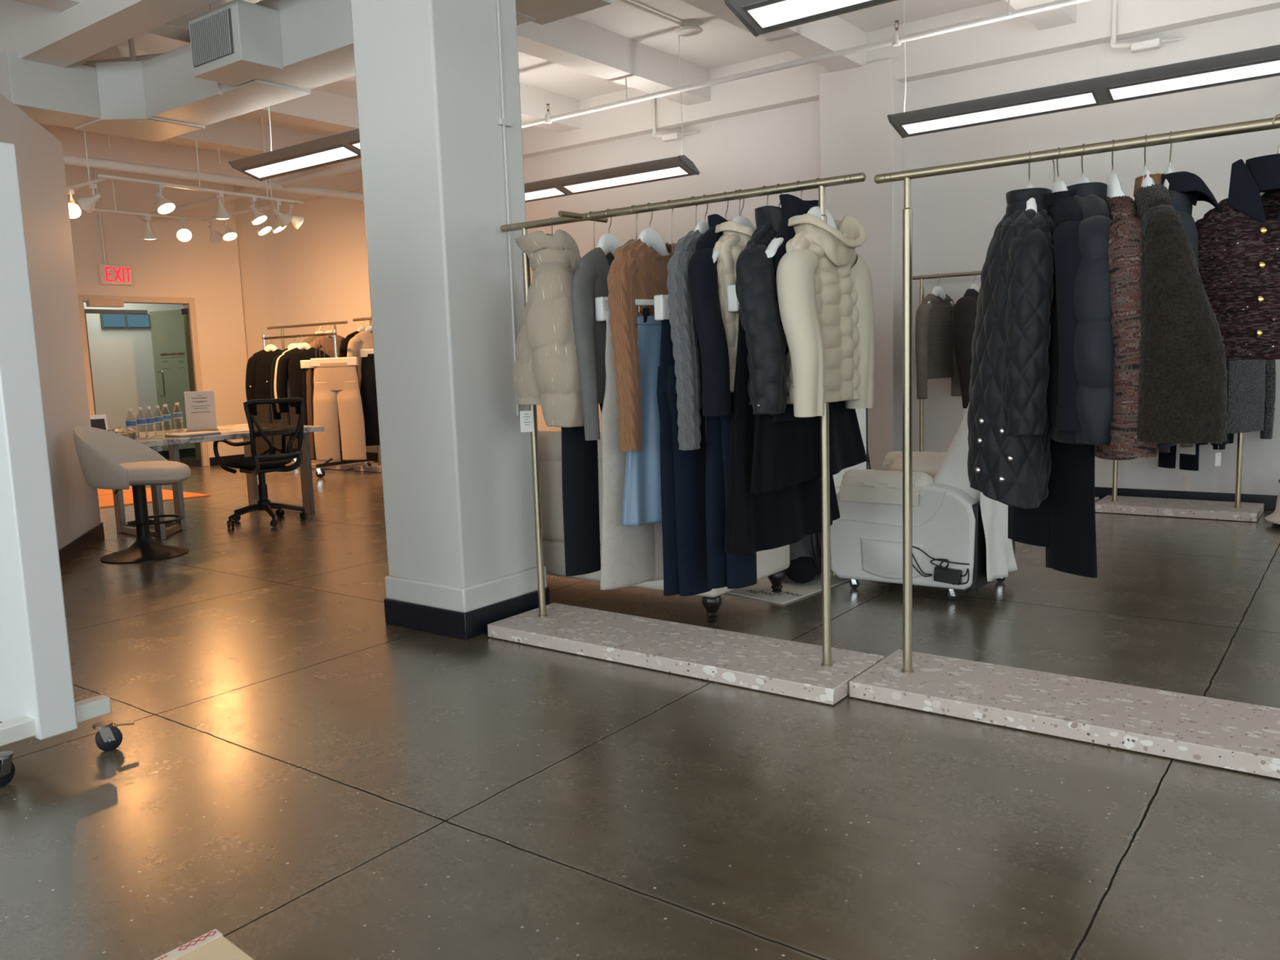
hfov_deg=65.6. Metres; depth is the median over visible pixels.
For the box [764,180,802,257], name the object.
hanger
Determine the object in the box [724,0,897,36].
pendant light
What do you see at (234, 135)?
ceiling beam
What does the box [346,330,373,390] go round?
jumper
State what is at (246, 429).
paper sheets
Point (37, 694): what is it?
partition
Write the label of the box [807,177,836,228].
hanger
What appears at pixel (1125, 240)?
cardigan
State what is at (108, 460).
bar stool
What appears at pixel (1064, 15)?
ceiling beam
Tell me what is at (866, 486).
rolled towel
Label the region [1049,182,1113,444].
puffer jacket
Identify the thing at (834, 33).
ceiling beam
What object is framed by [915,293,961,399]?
jumper
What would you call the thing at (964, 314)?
jumper
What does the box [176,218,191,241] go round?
track spotlight
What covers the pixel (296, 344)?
hanger
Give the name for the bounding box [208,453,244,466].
baseboard
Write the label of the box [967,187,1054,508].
coat
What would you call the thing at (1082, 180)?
hanger
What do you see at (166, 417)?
water bottle
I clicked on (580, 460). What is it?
trousers
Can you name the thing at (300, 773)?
floor
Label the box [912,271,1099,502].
clothing rack
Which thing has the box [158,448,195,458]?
baseboard
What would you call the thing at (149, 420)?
water bottle
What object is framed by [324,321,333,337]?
hanger
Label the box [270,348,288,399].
jacket
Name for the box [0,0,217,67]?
ceiling beam
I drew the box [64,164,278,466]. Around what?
wall
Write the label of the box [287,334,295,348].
hanger
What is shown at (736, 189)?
hanger
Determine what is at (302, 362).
hanger
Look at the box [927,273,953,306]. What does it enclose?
hanger
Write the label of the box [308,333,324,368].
hanger
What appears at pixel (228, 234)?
track spotlight
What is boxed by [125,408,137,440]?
water bottle
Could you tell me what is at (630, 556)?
skirt
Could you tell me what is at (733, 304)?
hanger
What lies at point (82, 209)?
track
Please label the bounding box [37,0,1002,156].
ceiling
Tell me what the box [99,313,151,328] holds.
window
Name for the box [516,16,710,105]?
ceiling beam
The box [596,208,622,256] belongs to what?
hanger
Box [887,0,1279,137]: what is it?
pendant light
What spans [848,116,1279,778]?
clothing rack
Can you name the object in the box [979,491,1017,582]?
drape
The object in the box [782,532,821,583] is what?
backpack
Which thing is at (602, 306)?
hanger
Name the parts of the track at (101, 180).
rod, rail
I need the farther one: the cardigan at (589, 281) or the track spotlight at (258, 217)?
the track spotlight at (258, 217)
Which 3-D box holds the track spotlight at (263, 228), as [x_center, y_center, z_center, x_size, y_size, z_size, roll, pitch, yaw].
[-3.682,-2.518,9.716,0.146,0.243,0.140,-6,8,-30]
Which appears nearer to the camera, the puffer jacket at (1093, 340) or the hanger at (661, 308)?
the puffer jacket at (1093, 340)
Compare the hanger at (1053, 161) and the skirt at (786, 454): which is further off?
the skirt at (786, 454)
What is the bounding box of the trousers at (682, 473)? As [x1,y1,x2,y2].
[657,319,711,595]
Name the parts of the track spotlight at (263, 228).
bulb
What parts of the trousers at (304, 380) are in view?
seat, trouser leg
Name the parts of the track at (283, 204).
rod, rail, rod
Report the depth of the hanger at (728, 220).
3.65 m
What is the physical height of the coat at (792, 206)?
0.771 m
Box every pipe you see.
[62,153,364,201]
[140,160,361,221]
[521,0,1090,128]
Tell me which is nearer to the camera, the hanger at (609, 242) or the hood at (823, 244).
the hood at (823, 244)
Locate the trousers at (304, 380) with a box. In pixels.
[302,368,307,425]
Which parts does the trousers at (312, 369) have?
seat, trouser leg, trouser leg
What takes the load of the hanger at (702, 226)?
hanging from the clothing rack at (823, 673)
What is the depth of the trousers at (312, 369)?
11.07 m
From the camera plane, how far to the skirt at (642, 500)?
3.78 m
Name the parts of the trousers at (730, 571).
trouser leg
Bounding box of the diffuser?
[188,0,283,85]
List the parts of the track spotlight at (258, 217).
bulb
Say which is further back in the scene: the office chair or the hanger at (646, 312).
the office chair
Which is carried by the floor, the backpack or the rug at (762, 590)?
the rug at (762, 590)
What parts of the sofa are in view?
leg, leg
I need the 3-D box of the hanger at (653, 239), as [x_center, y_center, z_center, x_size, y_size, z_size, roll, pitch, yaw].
[0.046,-0.936,3.855,0.056,0.276,0.370,4,9,38]
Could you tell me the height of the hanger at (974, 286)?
0.276 m
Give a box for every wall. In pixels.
[0,93,104,568]
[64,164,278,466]
[83,302,195,451]
[266,8,1279,495]
[819,58,902,470]
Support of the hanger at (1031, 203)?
hanging from the clothing rack at (1240, 736)
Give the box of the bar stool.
[73,426,191,563]
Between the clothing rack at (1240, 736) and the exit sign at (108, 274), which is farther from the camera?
the exit sign at (108, 274)
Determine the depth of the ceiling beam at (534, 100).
9.20 m
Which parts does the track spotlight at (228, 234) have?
bulb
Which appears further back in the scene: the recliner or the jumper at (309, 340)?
the jumper at (309, 340)
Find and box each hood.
[715,220,756,246]
[787,213,866,266]
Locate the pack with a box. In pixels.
[107,426,139,437]
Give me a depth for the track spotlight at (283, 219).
9.22 m
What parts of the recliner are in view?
arm panel, under frame, panel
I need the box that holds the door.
[77,294,208,466]
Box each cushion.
[118,460,191,485]
[890,452,945,478]
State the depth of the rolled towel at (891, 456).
5.28 m
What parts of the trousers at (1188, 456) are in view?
trouser leg, trouser leg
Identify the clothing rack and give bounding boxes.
[266,320,373,470]
[352,317,382,472]
[487,172,884,704]
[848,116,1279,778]
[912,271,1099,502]
[1094,432,1264,521]
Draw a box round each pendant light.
[228,106,360,181]
[524,26,699,202]
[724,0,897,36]
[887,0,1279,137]
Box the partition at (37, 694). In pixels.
[0,142,134,786]
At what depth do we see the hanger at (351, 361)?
10.83 m
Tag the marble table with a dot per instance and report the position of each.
(161, 532)
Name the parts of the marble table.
leg, floor rail, floor rail, leg, floor rail, floor rail, leg, leg, floor rail, leg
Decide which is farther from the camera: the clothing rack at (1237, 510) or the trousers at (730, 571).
the clothing rack at (1237, 510)
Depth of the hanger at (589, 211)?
4.03 m
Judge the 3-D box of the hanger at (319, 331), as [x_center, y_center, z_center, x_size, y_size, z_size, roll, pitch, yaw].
[-3.797,-1.726,11.784,0.370,0.276,0.056,-7,8,-33]
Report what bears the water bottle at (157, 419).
on the marble table
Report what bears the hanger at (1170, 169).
hanging from the clothing rack at (1240, 736)
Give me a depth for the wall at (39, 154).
6.52 m
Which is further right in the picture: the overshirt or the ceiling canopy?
the overshirt
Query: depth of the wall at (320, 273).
7.91 m
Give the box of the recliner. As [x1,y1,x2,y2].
[830,402,1017,599]
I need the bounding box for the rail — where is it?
[262,329,371,477]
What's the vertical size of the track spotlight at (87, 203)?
0.233 m
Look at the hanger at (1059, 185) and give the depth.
3.00 m
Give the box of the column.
[350,0,550,639]
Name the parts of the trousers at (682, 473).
seat, trouser leg, trouser leg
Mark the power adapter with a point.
(941, 574)
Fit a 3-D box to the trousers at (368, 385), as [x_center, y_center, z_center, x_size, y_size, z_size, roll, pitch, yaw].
[-2.896,-0.907,11.181,0.500,1.026,0.075,-4,7,-13]
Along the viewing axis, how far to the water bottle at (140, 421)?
7.33 m
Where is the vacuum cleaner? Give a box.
[1264,479,1279,528]
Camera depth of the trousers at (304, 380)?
11.14 m
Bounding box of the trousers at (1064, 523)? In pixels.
[1008,439,1097,577]
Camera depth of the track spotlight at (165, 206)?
8.17 m
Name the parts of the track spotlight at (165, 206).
bulb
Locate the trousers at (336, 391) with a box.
[313,362,366,461]
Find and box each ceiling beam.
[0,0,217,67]
[12,0,581,132]
[40,124,306,185]
[74,44,359,132]
[160,118,361,172]
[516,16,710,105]
[681,0,866,71]
[1004,0,1076,30]
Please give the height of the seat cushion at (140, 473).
0.145 m
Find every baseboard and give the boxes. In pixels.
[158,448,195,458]
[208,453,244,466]
[366,452,1277,511]
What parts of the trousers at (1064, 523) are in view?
trouser leg, trouser leg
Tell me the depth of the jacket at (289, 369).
11.17 m
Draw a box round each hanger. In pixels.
[264,336,277,351]
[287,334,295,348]
[292,334,300,348]
[297,333,311,350]
[300,333,316,368]
[303,333,319,368]
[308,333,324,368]
[310,331,358,366]
[315,322,324,337]
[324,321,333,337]
[356,317,367,332]
[360,348,373,357]
[364,316,372,333]
[587,211,595,248]
[595,204,638,321]
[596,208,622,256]
[635,200,673,322]
[637,202,669,255]
[653,195,697,320]
[693,194,709,234]
[711,189,755,263]
[722,191,730,221]
[727,185,768,311]
[733,189,741,216]
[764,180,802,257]
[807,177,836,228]
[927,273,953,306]
[969,271,979,292]
[1024,151,1037,213]
[1051,146,1067,192]
[1052,159,1055,182]
[1075,143,1089,184]
[1105,139,1124,198]
[1137,134,1155,187]
[1163,130,1176,189]
[1259,114,1279,196]
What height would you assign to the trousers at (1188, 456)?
1.196 m
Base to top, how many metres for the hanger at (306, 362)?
0.386 m
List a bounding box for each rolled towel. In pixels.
[839,469,933,506]
[881,450,946,470]
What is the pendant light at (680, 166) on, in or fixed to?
hanging from the ceiling
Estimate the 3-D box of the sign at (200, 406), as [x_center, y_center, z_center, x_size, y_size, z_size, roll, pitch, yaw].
[-3.580,-0.562,8.095,0.240,0.321,0.095,-5,8,-22]
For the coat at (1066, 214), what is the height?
0.702 m
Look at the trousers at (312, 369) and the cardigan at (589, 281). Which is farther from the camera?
the trousers at (312, 369)
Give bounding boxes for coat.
[772,194,818,422]
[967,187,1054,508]
[1046,190,1083,431]
[1133,173,1227,443]
[1210,359,1275,466]
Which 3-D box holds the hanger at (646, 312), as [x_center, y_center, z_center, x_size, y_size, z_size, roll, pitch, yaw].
[0.120,-0.837,3.815,0.390,0.466,0.028,-7,9,-38]
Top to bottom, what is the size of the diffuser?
0.340 m
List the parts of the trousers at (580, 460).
trouser leg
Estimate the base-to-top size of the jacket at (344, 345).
0.732 m
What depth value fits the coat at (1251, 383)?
6.50 m
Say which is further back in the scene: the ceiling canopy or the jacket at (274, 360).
the jacket at (274, 360)
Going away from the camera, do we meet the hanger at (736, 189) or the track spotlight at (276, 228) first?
the hanger at (736, 189)
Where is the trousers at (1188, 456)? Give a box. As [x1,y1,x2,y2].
[1158,443,1199,489]
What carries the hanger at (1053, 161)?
hanging from the clothing rack at (1240, 736)
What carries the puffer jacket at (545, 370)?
hanging from the hanger
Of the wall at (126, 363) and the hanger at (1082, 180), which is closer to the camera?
the hanger at (1082, 180)
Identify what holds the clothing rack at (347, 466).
on the floor
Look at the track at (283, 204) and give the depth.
9.68 m
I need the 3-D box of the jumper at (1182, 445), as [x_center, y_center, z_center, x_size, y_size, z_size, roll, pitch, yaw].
[3.713,-0.820,6.711,0.116,1.156,0.528,2,8,32]
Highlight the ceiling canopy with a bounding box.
[616,0,702,36]
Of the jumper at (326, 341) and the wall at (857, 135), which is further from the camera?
the jumper at (326, 341)
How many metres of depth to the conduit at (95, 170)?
11.39 m
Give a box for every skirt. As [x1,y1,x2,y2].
[600,311,663,590]
[621,315,706,526]
[724,315,839,555]
[750,400,867,493]
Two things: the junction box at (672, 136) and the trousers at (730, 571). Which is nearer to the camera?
the trousers at (730, 571)
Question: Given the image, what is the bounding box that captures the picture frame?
[89,414,108,430]
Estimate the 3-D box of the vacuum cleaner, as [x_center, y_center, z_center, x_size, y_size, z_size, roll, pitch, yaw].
[4.141,0.137,6.194,0.410,0.316,0.410,3,9,37]
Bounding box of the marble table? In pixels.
[112,423,324,539]
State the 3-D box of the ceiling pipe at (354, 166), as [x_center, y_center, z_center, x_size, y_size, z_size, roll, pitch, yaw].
[-3.818,-2.968,10.117,5.253,0.080,0.082,4,9,38]
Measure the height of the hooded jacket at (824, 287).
0.674 m
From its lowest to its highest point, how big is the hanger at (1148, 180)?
0.303 m
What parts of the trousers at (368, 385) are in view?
seat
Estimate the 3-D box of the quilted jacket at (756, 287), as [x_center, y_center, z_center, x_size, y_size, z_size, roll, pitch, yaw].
[0.536,-0.607,3.534,0.231,0.708,0.636,4,9,39]
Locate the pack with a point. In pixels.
(119, 430)
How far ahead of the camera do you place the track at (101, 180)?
8.09 m
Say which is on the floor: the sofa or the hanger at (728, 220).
the sofa
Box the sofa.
[537,431,790,622]
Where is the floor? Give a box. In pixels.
[0,456,1279,959]
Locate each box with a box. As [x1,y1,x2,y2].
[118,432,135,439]
[153,928,253,959]
[651,98,699,142]
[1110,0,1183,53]
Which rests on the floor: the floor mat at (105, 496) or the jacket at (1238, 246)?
the floor mat at (105, 496)
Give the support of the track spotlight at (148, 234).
attached to the track at (82, 209)
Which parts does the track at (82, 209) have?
rod, rail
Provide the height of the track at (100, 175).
0.982 m
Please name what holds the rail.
on the floor
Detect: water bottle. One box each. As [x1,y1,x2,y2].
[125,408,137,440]
[136,407,147,439]
[144,406,155,437]
[152,405,164,435]
[160,404,172,433]
[173,402,183,431]
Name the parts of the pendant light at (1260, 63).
len frame, len frame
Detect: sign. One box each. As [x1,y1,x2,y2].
[97,263,133,285]
[183,390,217,431]
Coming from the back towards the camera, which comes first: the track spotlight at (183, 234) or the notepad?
the track spotlight at (183, 234)
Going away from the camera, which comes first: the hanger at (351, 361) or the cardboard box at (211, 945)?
the cardboard box at (211, 945)
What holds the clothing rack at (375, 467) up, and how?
on the floor
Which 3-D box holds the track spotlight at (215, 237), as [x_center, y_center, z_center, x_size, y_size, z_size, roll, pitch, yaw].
[-4.382,-2.559,10.232,0.140,0.243,0.161,3,9,37]
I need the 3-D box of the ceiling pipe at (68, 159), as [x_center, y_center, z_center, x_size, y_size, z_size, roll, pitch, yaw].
[-4.256,-2.803,9.074,0.095,0.090,5.601,4,9,37]
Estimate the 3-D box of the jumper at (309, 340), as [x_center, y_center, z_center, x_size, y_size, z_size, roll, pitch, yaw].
[-3.791,-1.309,11.845,0.635,0.822,0.133,-7,8,-33]
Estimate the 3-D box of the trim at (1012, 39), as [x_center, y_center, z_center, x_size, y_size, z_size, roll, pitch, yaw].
[1.803,-3.409,8.122,17.100,0.410,0.140,3,9,37]
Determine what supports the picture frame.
on the marble table
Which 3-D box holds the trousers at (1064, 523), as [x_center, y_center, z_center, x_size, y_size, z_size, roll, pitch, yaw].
[1.315,-0.163,3.165,0.085,0.901,0.354,-5,8,-25]
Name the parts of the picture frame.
dark panel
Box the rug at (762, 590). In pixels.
[727,573,851,604]
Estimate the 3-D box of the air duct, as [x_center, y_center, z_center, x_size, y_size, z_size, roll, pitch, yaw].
[-2.334,-2.835,5.962,4.490,0.735,1.260,3,9,37]
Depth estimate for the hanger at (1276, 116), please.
2.68 m
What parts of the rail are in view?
post, rail, post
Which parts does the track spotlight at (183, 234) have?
bulb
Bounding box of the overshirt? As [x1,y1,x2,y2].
[1157,171,1222,446]
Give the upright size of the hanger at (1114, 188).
0.303 m
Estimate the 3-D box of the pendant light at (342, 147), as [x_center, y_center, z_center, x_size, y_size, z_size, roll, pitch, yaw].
[-1.990,-2.779,6.782,2.630,1.073,0.286,3,9,37]
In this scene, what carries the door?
in the wall at (230, 284)
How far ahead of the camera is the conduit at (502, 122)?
4.39 m
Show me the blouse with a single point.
(283, 353)
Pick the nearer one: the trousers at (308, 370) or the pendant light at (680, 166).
the pendant light at (680, 166)
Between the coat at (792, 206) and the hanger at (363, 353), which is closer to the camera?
the coat at (792, 206)
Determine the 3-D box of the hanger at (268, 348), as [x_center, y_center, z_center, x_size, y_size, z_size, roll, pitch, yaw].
[-4.294,-1.534,11.553,0.370,0.276,0.056,-3,7,-5]
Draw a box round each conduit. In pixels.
[93,168,106,264]
[496,0,519,415]
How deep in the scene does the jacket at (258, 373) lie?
11.53 m
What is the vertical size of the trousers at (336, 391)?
1.071 m
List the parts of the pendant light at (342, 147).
len frame, len frame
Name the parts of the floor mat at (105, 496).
mat panel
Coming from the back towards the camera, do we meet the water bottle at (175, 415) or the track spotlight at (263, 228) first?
the track spotlight at (263, 228)
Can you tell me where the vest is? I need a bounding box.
[714,220,756,392]
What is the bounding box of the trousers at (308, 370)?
[306,368,314,459]
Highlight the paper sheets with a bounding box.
[220,428,248,433]
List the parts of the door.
frame, pull handle, rail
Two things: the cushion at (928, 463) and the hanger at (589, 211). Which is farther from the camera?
the cushion at (928, 463)
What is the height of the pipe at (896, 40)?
0.240 m
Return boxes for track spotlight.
[66,188,81,218]
[77,182,101,213]
[142,215,157,239]
[155,183,175,213]
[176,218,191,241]
[208,218,222,243]
[213,191,231,219]
[222,218,237,240]
[249,196,266,225]
[257,209,271,235]
[269,207,286,233]
[272,200,292,227]
[284,204,304,229]
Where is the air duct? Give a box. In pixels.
[0,0,611,142]
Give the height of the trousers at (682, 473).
1.081 m
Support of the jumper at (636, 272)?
hanging from the hanger at (653, 239)
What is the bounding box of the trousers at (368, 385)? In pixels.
[360,353,379,445]
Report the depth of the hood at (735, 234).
3.50 m
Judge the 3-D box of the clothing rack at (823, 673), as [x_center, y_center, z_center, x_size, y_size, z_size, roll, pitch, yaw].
[0.098,-0.183,3.918,1.685,1.780,0.438,3,9,37]
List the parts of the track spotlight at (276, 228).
bulb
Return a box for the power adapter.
[912,546,969,585]
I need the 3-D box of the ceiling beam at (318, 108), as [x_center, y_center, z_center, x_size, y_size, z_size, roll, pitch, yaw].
[-5.426,-2.977,6.059,0.250,0.270,11.860,3,9,37]
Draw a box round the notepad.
[164,431,221,437]
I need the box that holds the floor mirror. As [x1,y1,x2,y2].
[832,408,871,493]
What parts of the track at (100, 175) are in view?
rod, rail, rod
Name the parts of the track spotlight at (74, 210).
bulb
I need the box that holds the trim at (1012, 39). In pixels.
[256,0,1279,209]
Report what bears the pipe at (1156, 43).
attached to the wall at (320, 273)
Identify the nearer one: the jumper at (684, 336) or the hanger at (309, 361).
the jumper at (684, 336)
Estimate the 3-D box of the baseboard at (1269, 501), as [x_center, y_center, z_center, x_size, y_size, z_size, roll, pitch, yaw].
[1.978,0.034,8.462,16.900,0.105,0.215,3,9,37]
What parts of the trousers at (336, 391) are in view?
trouser leg, seat, trouser leg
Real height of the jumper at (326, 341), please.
0.822 m
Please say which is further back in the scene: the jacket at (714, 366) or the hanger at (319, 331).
the hanger at (319, 331)
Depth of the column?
4.33 m
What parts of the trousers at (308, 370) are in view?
seat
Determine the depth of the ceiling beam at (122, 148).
10.88 m
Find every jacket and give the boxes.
[245,348,281,400]
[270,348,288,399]
[275,346,330,398]
[338,330,359,373]
[511,229,583,431]
[688,213,731,416]
[735,205,844,414]
[776,213,875,417]
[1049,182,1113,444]
[1195,153,1279,360]
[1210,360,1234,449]
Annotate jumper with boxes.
[301,336,317,344]
[309,334,344,357]
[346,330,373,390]
[607,238,675,451]
[666,229,702,450]
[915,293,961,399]
[952,288,978,419]
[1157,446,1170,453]
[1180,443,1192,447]
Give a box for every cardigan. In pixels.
[571,247,614,440]
[1094,195,1157,460]
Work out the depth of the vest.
3.51 m
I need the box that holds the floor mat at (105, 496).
[97,486,210,507]
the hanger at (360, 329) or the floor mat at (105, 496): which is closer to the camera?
the floor mat at (105, 496)
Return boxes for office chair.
[213,397,307,528]
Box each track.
[66,130,111,189]
[79,134,200,221]
[97,117,303,204]
[200,117,299,221]
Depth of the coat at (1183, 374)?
2.62 m
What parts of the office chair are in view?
armrest, leg, leg, seat, seat plate, leg, frame, rail, leg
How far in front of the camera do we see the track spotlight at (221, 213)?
8.67 m
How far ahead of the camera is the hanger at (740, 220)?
3.59 m
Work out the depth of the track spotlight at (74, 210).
8.27 m
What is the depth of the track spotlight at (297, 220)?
9.43 m
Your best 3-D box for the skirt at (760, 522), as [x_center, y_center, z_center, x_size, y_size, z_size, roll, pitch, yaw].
[0.535,-0.207,3.681,0.587,0.894,0.176,-8,9,-41]
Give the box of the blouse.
[274,347,293,398]
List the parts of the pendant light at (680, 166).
len frame, len frame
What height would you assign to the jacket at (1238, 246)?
0.558 m
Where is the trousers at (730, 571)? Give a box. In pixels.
[705,392,756,588]
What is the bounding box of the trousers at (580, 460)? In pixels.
[560,403,603,576]
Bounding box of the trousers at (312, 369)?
[311,368,341,460]
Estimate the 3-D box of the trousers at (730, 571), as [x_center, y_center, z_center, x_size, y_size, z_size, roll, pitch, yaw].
[0.392,-0.125,3.717,0.375,1.031,0.118,-8,9,-40]

